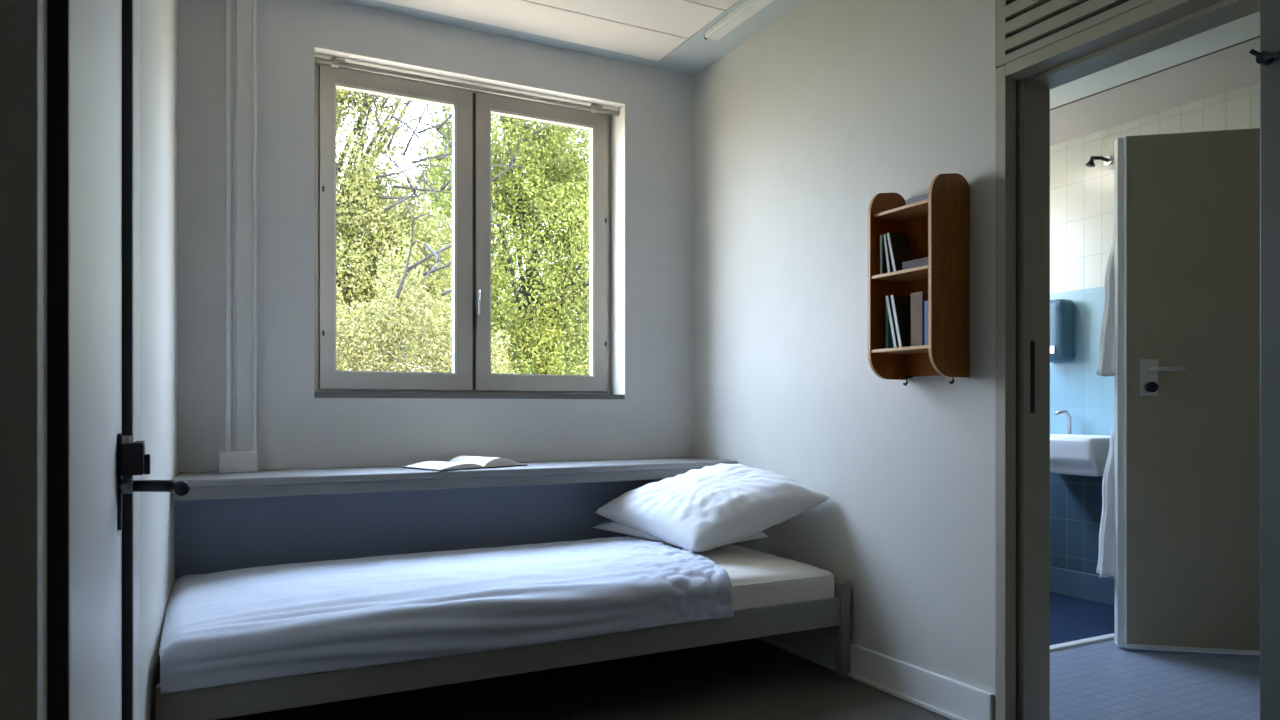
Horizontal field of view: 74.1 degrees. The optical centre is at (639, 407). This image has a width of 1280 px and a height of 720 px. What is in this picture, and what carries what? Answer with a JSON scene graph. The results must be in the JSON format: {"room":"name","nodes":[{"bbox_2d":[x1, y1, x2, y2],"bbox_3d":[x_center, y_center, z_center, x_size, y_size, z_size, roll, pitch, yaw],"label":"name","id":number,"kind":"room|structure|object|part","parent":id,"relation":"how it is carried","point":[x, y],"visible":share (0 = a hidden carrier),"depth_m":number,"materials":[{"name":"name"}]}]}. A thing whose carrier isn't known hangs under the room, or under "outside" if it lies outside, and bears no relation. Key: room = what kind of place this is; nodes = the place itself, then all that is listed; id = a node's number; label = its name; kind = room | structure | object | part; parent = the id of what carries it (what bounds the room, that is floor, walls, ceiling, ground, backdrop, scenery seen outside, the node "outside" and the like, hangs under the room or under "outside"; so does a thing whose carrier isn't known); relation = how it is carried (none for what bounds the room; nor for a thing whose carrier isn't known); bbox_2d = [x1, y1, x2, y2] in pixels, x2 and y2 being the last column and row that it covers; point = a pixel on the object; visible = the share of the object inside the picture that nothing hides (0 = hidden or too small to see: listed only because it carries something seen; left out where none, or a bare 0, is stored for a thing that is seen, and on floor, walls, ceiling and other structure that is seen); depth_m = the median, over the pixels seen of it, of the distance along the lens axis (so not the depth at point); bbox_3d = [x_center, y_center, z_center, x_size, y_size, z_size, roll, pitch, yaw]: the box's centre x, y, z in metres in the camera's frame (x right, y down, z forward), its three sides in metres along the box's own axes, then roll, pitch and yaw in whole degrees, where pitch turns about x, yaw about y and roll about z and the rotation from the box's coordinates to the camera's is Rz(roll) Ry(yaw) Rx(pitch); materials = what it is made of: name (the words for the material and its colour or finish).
{"room":"dormitory bedroom","nodes":[
{"label":"dormitory bedroom","id":0,"kind":"room"},
{"bbox_2d":[140,0,177,719],"bbox_3d":[-1.550,-0.321,2.453,0.347,2.641,1.418,0,0,-27],"label":"wall","id":1,"kind":"structure","parent":0,"point":[158,18],"depth_m":2.36,"materials":[{"name":"paint"}]},
{"bbox_2d":[175,479,662,579],"bbox_3d":[-0.735,0.655,3.573,2.347,0.690,0.180,0,0,-27],"label":"wall","id":2,"kind":"structure","parent":0,"point":[212,535],"depth_m":3.32,"materials":[{"name":"paint"}]},
{"bbox_2d":[178,0,693,473],"bbox_3d":[-0.876,-0.321,3.770,2.717,2.641,0.300,0,0,-27],"label":"wall","id":3,"kind":"structure","parent":0,"point":[296,429],"depth_m":3.44,"materials":[{"name":"white paint"}]},
{"bbox_2d":[218,451,257,472],"bbox_3d":[-1.520,0.202,3.205,0.131,0.076,0.110,0,0,-27],"label":"trim","id":4,"kind":"structure","parent":3,"relation":"attached to","point":[243,461],"depth_m":3.16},
{"bbox_2d":[225,0,252,451],"bbox_3d":[-1.521,-0.738,3.227,0.101,1.807,0.070,0,0,-27],"label":"pipe","id":5,"kind":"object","parent":3,"relation":"attached to","point":[238,13],"depth_m":3.20,"materials":[{"name":"white metal"}]},
{"bbox_2d":[253,0,255,450],"bbox_3d":[-1.468,-0.738,3.227,0.012,1.807,0.040,0,0,-27],"label":"trim","id":6,"kind":"structure","parent":3,"relation":"attached to","point":[254,1],"depth_m":3.21,"materials":[{"name":"white paint"}]},
{"bbox_2d":[172,457,737,500],"bbox_3d":[-0.642,0.275,3.497,2.249,0.070,0.400,0,0,-27],"label":"window ledge","id":7,"kind":"object","parent":3,"relation":"attached to","point":[310,481],"visible":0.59,"depth_m":3.21,"materials":[{"name":"grey paint"}]},
{"bbox_2d":[403,456,526,470],"bbox_3d":[-0.707,0.220,3.452,0.260,0.038,0.428,0,0,43],"label":"open book","id":8,"kind":"object","parent":7,"relation":"on","point":[460,462],"visible":1,"depth_m":3.39,"materials":[{"name":"white paper"}]},
{"bbox_2d":[314,57,619,115],"bbox_3d":[-0.714,-1.420,3.758,1.380,0.042,0.029,0,0,-27],"label":"curtain rod","id":9,"kind":"object","parent":3,"relation":"attached to","point":[334,62],"visible":0.91,"depth_m":3.71,"materials":[{"name":"grey metal"}]},
{"bbox_2d":[314,62,624,398],"bbox_3d":[-0.730,-0.742,3.789,1.385,1.402,0.201,0,0,-27],"label":"window","id":10,"kind":"structure","parent":3,"relation":"in","point":[471,377],"depth_m":3.81,"materials":[{"name":"beige paint"}]},
{"bbox_3d":[-1.054,-0.753,3.695,0.647,1.346,0.050,0,0,-27],"label":"sash","id":11,"kind":"part","parent":10,"relation":"part of","materials":[{"name":"beige paint"}]},
{"bbox_3d":[-0.735,-0.445,3.826,0.012,0.170,0.012,0,0,-27],"label":"handle plate","id":12,"kind":"part","parent":10,"relation":"part of","materials":[{"name":"metal"}]},
{"bbox_3d":[-0.725,-0.472,3.807,0.012,0.116,0.033,0,0,-27],"label":"handle","id":13,"kind":"part","parent":10,"relation":"part of","materials":[{"name":"metal"}]},
{"bbox_3d":[-0.460,-0.753,4.003,0.655,1.346,0.050,0,0,-27],"label":"sash","id":14,"kind":"part","parent":10,"relation":"part of","materials":[{"name":"beige paint"}]},
{"bbox_2d":[314,46,625,398],"bbox_3d":[-0.717,-0.743,3.764,1.385,1.401,0.147,0,0,-27],"label":"trim reveal","id":15,"kind":"structure","parent":3,"relation":"attached to","point":[618,123],"depth_m":4.02,"materials":[{"name":"paint"}]},
{"bbox_2d":[377,0,687,60],"bbox_3d":[-0.773,-1.645,3.404,2.082,0.016,0.269,0,0,-27],"label":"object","id":16,"kind":"object","parent":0,"point":[526,16],"visible":0.93,"depth_m":3.62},
{"bbox_2d":[333,0,805,75],"bbox_3d":[0.414,-1.647,1.229,2.467,0.012,5.400,0,0,-27],"label":"ceiling","id":17,"kind":"structure","parent":0,"point":[695,54],"depth_m":3.75,"materials":[{"name":"paint"}]},
{"bbox_2d":[527,0,724,37],"bbox_3d":[-0.641,-1.645,3.148,2.082,0.016,0.291,0,0,-27],"label":"ceiling panel","id":18,"kind":"object","parent":17,"relation":"attached to","point":[683,18],"visible":1,"depth_m":3.51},
{"bbox_2d":[688,0,738,9],"bbox_3d":[-0.503,-1.645,2.883,2.082,0.016,0.291,0,0,-27],"label":"plank","id":19,"kind":"object","parent":17,"relation":"attached to","point":[721,4],"visible":1,"depth_m":3.42,"materials":[{"name":"white"}]},
{"bbox_2d":[704,0,774,40],"bbox_3d":[0.884,-1.624,2.606,0.070,0.034,2.512,0,0,-27],"label":"recessed light","id":20,"kind":"object","parent":17,"relation":"in","point":[749,8],"visible":1,"depth_m":3.52,"materials":[{"name":"white paint"}]},
{"bbox_2d":[218,592,1259,719],"bbox_3d":[0.927,1.060,1.579,5.500,0.120,5.850,0,0,-27],"label":"floor","id":21,"kind":"structure","parent":0,"point":[748,679],"depth_m":3.00,"materials":[{"name":"grey"}]},
{"bbox_2d":[155,580,849,719],"bbox_3d":[-0.437,0.824,3.068,2.250,0.352,0.970,0,0,-27],"label":"bed","id":22,"kind":"object","parent":21,"relation":"on","point":[254,697],"visible":0.47,"depth_m":2.54,"materials":[{"name":"beige paint"}]},
{"bbox_2d":[648,540,833,610],"bbox_3d":[-0.445,0.638,3.046,2.185,0.171,0.916,0,0,-27],"label":"mattress","id":23,"kind":"object","parent":22,"relation":"on","point":[758,578],"visible":0.23,"depth_m":3.07,"materials":[{"name":"white fabric"}]},
{"bbox_2d":[159,536,733,693],"bbox_3d":[-0.650,0.621,2.923,1.724,0.197,0.956,0,0,-27],"label":"blanket","id":24,"kind":"object","parent":23,"relation":"on","point":[243,625],"visible":1,"depth_m":2.56,"materials":[{"name":"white fabric"}]},
{"bbox_2d":[592,520,767,544],"bbox_3d":[0.184,0.487,3.510,0.560,0.125,0.618,0,0,-27],"label":"pillow","id":25,"kind":"object","parent":23,"relation":"on","point":[613,526],"visible":0.13,"depth_m":3.48,"materials":[{"name":"white fabric"}]},
{"bbox_2d":[594,463,829,551],"bbox_3d":[0.267,0.394,3.437,0.660,0.314,0.745,0,0,-27],"label":"pillow","id":26,"kind":"object","parent":25,"relation":"on","point":[707,508],"visible":0.99,"depth_m":3.26,"materials":[{"name":"white fabric"}]},
{"bbox_3d":[0.756,0.824,3.165,0.042,0.352,0.042,0,0,-27],"label":"leg","id":27,"kind":"part","parent":22,"relation":"part of","materials":[{"name":"beige paint"}]},
{"bbox_2d":[1050,633,1113,651],"bbox_3d":[1.803,1.044,3.560,1.820,0.112,0.040,0,0,-27],"label":"trim","id":28,"kind":"structure","parent":21,"relation":"on","point":[1071,644],"depth_m":3.58,"materials":[{"name":"white paint"}]},
{"bbox_2d":[694,0,1017,719],"bbox_3d":[0.748,-0.321,3.430,0.153,2.641,1.800,0,0,-27],"label":"wall","id":29,"kind":"structure","parent":0,"point":[832,106],"depth_m":3.16,"materials":[{"name":"paint"}]},
{"bbox_2d":[756,629,993,719],"bbox_3d":[0.705,0.939,3.313,0.030,0.122,1.608,0,0,-27],"label":"baseboard","id":30,"kind":"structure","parent":29,"relation":"attached to","point":[952,699],"depth_m":2.94,"materials":[{"name":"white paint"}]},
{"bbox_2d":[868,173,969,385],"bbox_3d":[0.907,-0.406,2.774,0.167,0.662,0.280,0,0,-27],"label":"bookshelf","id":31,"kind":"object","parent":29,"relation":"attached to","point":[937,227],"visible":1,"depth_m":2.68,"materials":[{"name":"brown wood"}]},
{"bbox_2d":[880,235,887,273],"bbox_3d":[0.847,-0.512,2.864,0.088,0.135,0.009,0,0,-27],"label":"book","id":32,"kind":"object","parent":31,"relation":"on","point":[883,263],"visible":0.32,"depth_m":2.84,"materials":[{"name":"grey paper"}]},
{"bbox_3d":[0.845,-0.417,2.893,0.167,0.640,0.012,0,0,-27],"label":"panel","id":33,"kind":"part","parent":31,"relation":"part of","materials":[{"name":"brown wood"}]},
{"bbox_2d":[883,234,893,272],"bbox_3d":[0.859,-0.513,2.841,0.088,0.135,0.030,0,0,-27],"label":"book","id":34,"kind":"object","parent":31,"relation":"on","point":[887,251],"visible":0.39,"depth_m":2.82,"materials":[{"name":"white paper"}]},
{"bbox_2d":[886,303,893,347],"bbox_3d":[0.867,-0.280,2.855,0.096,0.165,0.012,0,0,-27],"label":"book","id":35,"kind":"object","parent":31,"relation":"on","point":[889,340],"visible":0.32,"depth_m":2.83,"materials":[{"name":"green paper"}]},
{"bbox_2d":[886,296,898,347],"bbox_3d":[0.872,-0.286,2.825,0.096,0.176,0.051,0,0,-27],"label":"book","id":36,"kind":"object","parent":31,"relation":"on","point":[888,298],"visible":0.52,"depth_m":2.80,"materials":[{"name":"white paper"}]},
{"bbox_2d":[887,233,912,270],"bbox_3d":[0.869,-0.514,2.822,0.088,0.136,0.043,0,0,-27],"label":"book","id":37,"kind":"object","parent":31,"relation":"on","point":[899,244],"visible":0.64,"depth_m":2.81,"materials":[{"name":"black paper"}]},
{"bbox_2d":[890,295,910,346],"bbox_3d":[0.882,-0.286,2.803,0.096,0.176,0.051,0,0,-27],"label":"book","id":38,"kind":"object","parent":31,"relation":"on","point":[901,304],"visible":0.61,"depth_m":2.79,"materials":[{"name":"black paper"}]},
{"bbox_2d":[902,257,927,269],"bbox_3d":[0.931,-0.461,2.725,0.088,0.030,0.150,0,0,-27],"label":"book","id":39,"kind":"object","parent":31,"relation":"on","point":[923,261],"visible":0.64,"depth_m":2.72,"materials":[{"name":"grey paper"}]},
{"bbox_2d":[906,193,928,204],"bbox_3d":[0.934,-0.667,2.732,0.080,0.025,0.130,0,0,-27],"label":"book","id":40,"kind":"object","parent":31,"relation":"on","point":[925,196],"visible":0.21,"depth_m":2.73,"materials":[{"name":"grey paper"}]},
{"bbox_2d":[911,291,927,345],"bbox_3d":[0.927,-0.284,2.743,0.088,0.175,0.050,0,0,-27],"label":"book","id":41,"kind":"object","parent":31,"relation":"on","point":[917,298],"visible":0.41,"depth_m":2.72,"materials":[{"name":"beige paper"}]},
{"bbox_2d":[924,301,927,344],"bbox_3d":[0.946,-0.267,2.682,0.096,0.140,0.030,0,0,-27],"label":"book","id":42,"kind":"object","parent":31,"relation":"on","point":[925,302],"visible":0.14,"depth_m":2.67,"materials":[{"name":"blue paper"}]},
{"bbox_3d":[0.968,-0.417,2.655,0.167,0.640,0.012,0,0,-27],"label":"panel","id":43,"kind":"part","parent":31,"relation":"part of","materials":[{"name":"brown wood"}]},
{"bbox_2d":[1050,82,1259,577],"bbox_3d":[2.760,-0.320,3.854,0.150,2.640,3.500,0,0,-27],"label":"wall","id":44,"kind":"structure","parent":0,"point":[1081,196],"depth_m":4.47,"materials":[{"name":"tile"}]},
{"bbox_2d":[1050,299,1073,361],"bbox_3d":[2.231,-0.415,4.571,0.128,0.330,0.180,0,0,-27],"label":"wall dispenser","id":45,"kind":"object","parent":44,"relation":"attached to","point":[1061,310],"visible":0.61,"depth_m":4.49,"materials":[{"name":"blue plastic"}]},
{"bbox_3d":[2.179,-0.310,4.544,0.010,0.040,0.100,0,0,-27],"label":"lever","id":46,"kind":"part","parent":45,"relation":"part of","materials":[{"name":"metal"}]},
{"bbox_2d":[1050,410,1110,476],"bbox_3d":[2.182,0.167,4.306,0.460,0.316,0.565,0,0,-27],"label":"washbasin","id":47,"kind":"object","parent":44,"relation":"attached to","point":[1070,454],"visible":0.46,"depth_m":4.04,"materials":[{"name":"white ceramic"}]},
{"bbox_2d":[1055,410,1070,433],"bbox_3d":[2.240,0.075,4.486,0.113,0.131,0.022,0,0,-27],"label":"tap","id":48,"kind":"object","parent":47,"relation":"on","point":[1065,412],"depth_m":4.50,"materials":[{"name":"metal"}]},
{"bbox_2d":[1050,434,1110,476],"bbox_3d":[2.182,0.233,4.306,0.460,0.185,0.565,0,0,-27],"label":"basin","id":49,"kind":"object","parent":47,"relation":"in","point":[1070,454],"depth_m":4.04,"materials":[{"name":"white ceramic"}]},
{"bbox_2d":[1050,566,1113,605],"bbox_3d":[2.304,0.940,4.553,0.015,0.140,1.240,0,0,-27],"label":"baseboard","id":50,"kind":"structure","parent":44,"relation":"attached to","point":[1086,586],"depth_m":4.48,"materials":[{"name":"tile"}]},
{"bbox_2d":[1085,156,1112,166],"bbox_3d":[2.351,-1.264,4.350,0.139,0.055,0.047,0,0,-10],"label":"shower head","id":51,"kind":"object","parent":44,"relation":"attached to","point":[1108,160],"visible":1,"depth_m":4.34},
{"bbox_3d":[2.362,-1.276,4.349,0.107,0.029,0.023,0,0,-11],"label":"arm","id":52,"kind":"part","parent":51,"relation":"part of","materials":[{"name":"metal"}]},
{"bbox_2d":[1114,128,1259,654],"bbox_3d":[2.463,-0.066,3.391,0.996,2.108,0.124,0,0,12],"label":"door","id":53,"kind":"structure","parent":44,"relation":"in","point":[1187,205],"depth_m":3.44,"materials":[{"name":"white paint"}]},
{"bbox_3d":[2.084,-0.125,3.470,0.065,0.150,0.006,0,0,12],"label":"handle plate","id":54,"kind":"part","parent":53,"relation":"part of","materials":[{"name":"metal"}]},
{"bbox_3d":[2.137,-0.158,3.426,0.133,0.016,0.058,0,0,12],"label":"lever","id":55,"kind":"part","parent":53,"relation":"part of","materials":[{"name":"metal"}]},
{"bbox_3d":[2.035,-0.790,3.556,0.041,0.036,0.080,0,0,-27],"label":"towel hook","id":56,"kind":"object","parent":53,"relation":"attached to","visible":0},
{"bbox_2d":[1096,234,1115,376],"bbox_3d":[2.026,-0.457,3.582,0.169,0.646,0.113,0,0,12],"label":"towel","id":57,"kind":"object","parent":56,"relation":"hanging from","point":[1106,366],"visible":0.47,"depth_m":3.57,"materials":[{"name":"white fabric"}]},
{"bbox_3d":[2.035,0.090,3.556,0.041,0.036,0.080,0,0,-27],"label":"towel hook","id":58,"kind":"object","parent":53,"relation":"attached to","visible":0},
{"bbox_2d":[1096,432,1115,577],"bbox_3d":[2.026,0.408,3.582,0.169,0.616,0.113,0,0,12],"label":"towel","id":59,"kind":"object","parent":58,"relation":"hanging from","point":[1106,567],"visible":0.47,"depth_m":3.57,"materials":[{"name":"white fabric"}]},
{"bbox_2d":[1050,35,1259,145],"bbox_3d":[1.948,-1.614,3.433,1.979,0.372,3.500,0,0,-27],"label":"bathroom wall","id":60,"kind":"structure","parent":0,"point":[1232,68],"depth_m":3.87,"materials":[{"name":"paint"}]},
{"bbox_2d":[1050,11,1259,108],"bbox_3d":[1.669,-1.430,3.204,1.255,0.020,3.050,0,0,-27],"label":"bathroom ceiling","id":61,"kind":"structure","parent":0,"point":[1247,27],"depth_m":3.46,"materials":[{"name":"white paint"}]},
{"bbox_3d":[-0.978,-1.365,1.482,0.090,0.551,0.832,0,0,-27],"label":"wall","id":62,"kind":"structure","parent":0,"visible":0},
{"bbox_2d":[47,0,188,719],"bbox_3d":[-0.864,-0.045,1.429,0.182,2.070,0.780,0,0,-27],"label":"door","id":63,"kind":"structure","parent":62,"relation":"in","point":[89,456],"depth_m":1.19,"materials":[{"name":"white paint"}]},
{"bbox_3d":[-1.030,0.145,1.680,0.005,0.190,0.040,0,0,-27],"label":"handle plate","id":64,"kind":"part","parent":63,"relation":"part of","materials":[{"name":"metal"}]},
{"bbox_3d":[-0.944,0.157,1.669,0.102,0.026,0.113,0,0,-27],"label":"lever","id":65,"kind":"part","parent":63,"relation":"part of","materials":[{"name":"metal"}]},
{"bbox_2d":[122,0,139,719],"bbox_3d":[-1.126,-0.100,1.802,0.102,2.200,0.120,0,0,-27],"label":"door","id":66,"kind":"structure","parent":62,"relation":"attached to","point":[130,9],"depth_m":1.77,"materials":[{"name":"white paint"}]},
{"bbox_3d":[-1.394,-0.321,1.189,0.920,2.641,0.985,0,0,-27],"label":"wall","id":67,"kind":"structure","parent":0,"visible":0},
{"bbox_2d":[0,0,46,719],"bbox_3d":[-0.748,-0.321,1.010,0.062,2.641,0.065,0,0,-27],"label":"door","id":68,"kind":"structure","parent":67,"relation":"in","point":[23,23],"depth_m":0.99,"materials":[{"name":"white paint"}]},
{"bbox_3d":[2.169,-0.321,0.692,0.153,2.641,2.830,0,0,-27],"label":"wall","id":69,"kind":"structure","parent":0,"visible":0},
{"bbox_2d":[996,0,1259,719],"bbox_3d":[1.341,-0.019,2.290,0.180,2.038,0.770,0,0,-27],"label":"door frame","id":70,"kind":"structure","parent":69,"relation":"attached to","point":[1022,105],"depth_m":2.58,"materials":[{"name":"grey paint"}]},
{"bbox_3d":[1.197,-0.095,2.586,0.017,0.220,0.002,0,0,-27],"label":"strike plate","id":71,"kind":"part","parent":70,"relation":"part of","materials":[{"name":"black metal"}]},
{"bbox_2d":[1249,0,1279,719],"bbox_3d":[1.575,-0.015,1.560,0.081,2.010,0.818,0,0,-27],"label":"door","id":72,"kind":"structure","parent":69,"relation":"in","point":[1268,57],"depth_m":1.88,"materials":[{"name":"paint"}]},
{"label":"outside","id":73,"kind":"structure","parent":0,"visible":0},
{"bbox_3d":[-6.385,1.450,23.162,70.000,0.100,33.000,0,0,-27],"label":"lawn","id":74,"kind":"structure","parent":73,"visible":0},
{"bbox_2d":[336,88,492,371],"bbox_3d":[-2.873,-1.626,8.214,3.163,6.066,1.653,0,0,-33],"label":"deciduous tree","id":75,"kind":"object","parent":74,"relation":"on","point":[362,237],"visible":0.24,"depth_m":8.14,"materials":[{"name":"green plant"}]},
{"bbox_2d":[336,114,589,371],"bbox_3d":[-2.690,-3.277,16.610,9.656,9.372,3.396,0,0,-27],"label":"deciduous tree","id":76,"kind":"object","parent":74,"relation":"on","point":[430,145],"visible":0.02,"depth_m":15.93,"materials":[{"name":"green plant"}]},
{"bbox_2d":[426,104,589,374],"bbox_3d":[-1.058,-1.902,11.332,3.669,6.619,2.369,0,0,-32],"label":"deciduous tree","id":77,"kind":"object","parent":74,"relation":"on","point":[560,350],"visible":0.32,"depth_m":10.58,"materials":[{"name":"green plant"}]},
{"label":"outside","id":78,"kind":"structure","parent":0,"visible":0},
{"bbox_3d":[-0.735,1.450,5.759,28.000,0.100,3.100,0,0,-27],"label":"paving","id":79,"kind":"object","parent":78,"visible":0},
{"bbox_2d":[336,193,511,373],"bbox_3d":[-1.790,-0.033,6.161,2.006,2.879,1.294,0,0,-20],"label":"shrub","id":80,"kind":"object","parent":79,"relation":"on","point":[359,352],"visible":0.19,"depth_m":6.13,"materials":[{"name":"green plant"}]},
{"bbox_3d":[1.348,-1.340,2.305,0.123,0.601,0.750,0,0,-27],"label":"wall","id":81,"kind":"structure","parent":0,"visible":0},
{"bbox_2d":[996,0,1153,67],"bbox_3d":[1.278,-1.339,2.260,0.040,0.599,0.755,0,0,-27],"label":"air vent","id":82,"kind":"object","parent":81,"relation":"in","point":[1023,27],"visible":0.94,"depth_m":2.45,"materials":[{"name":"grey metal"}]}
]}

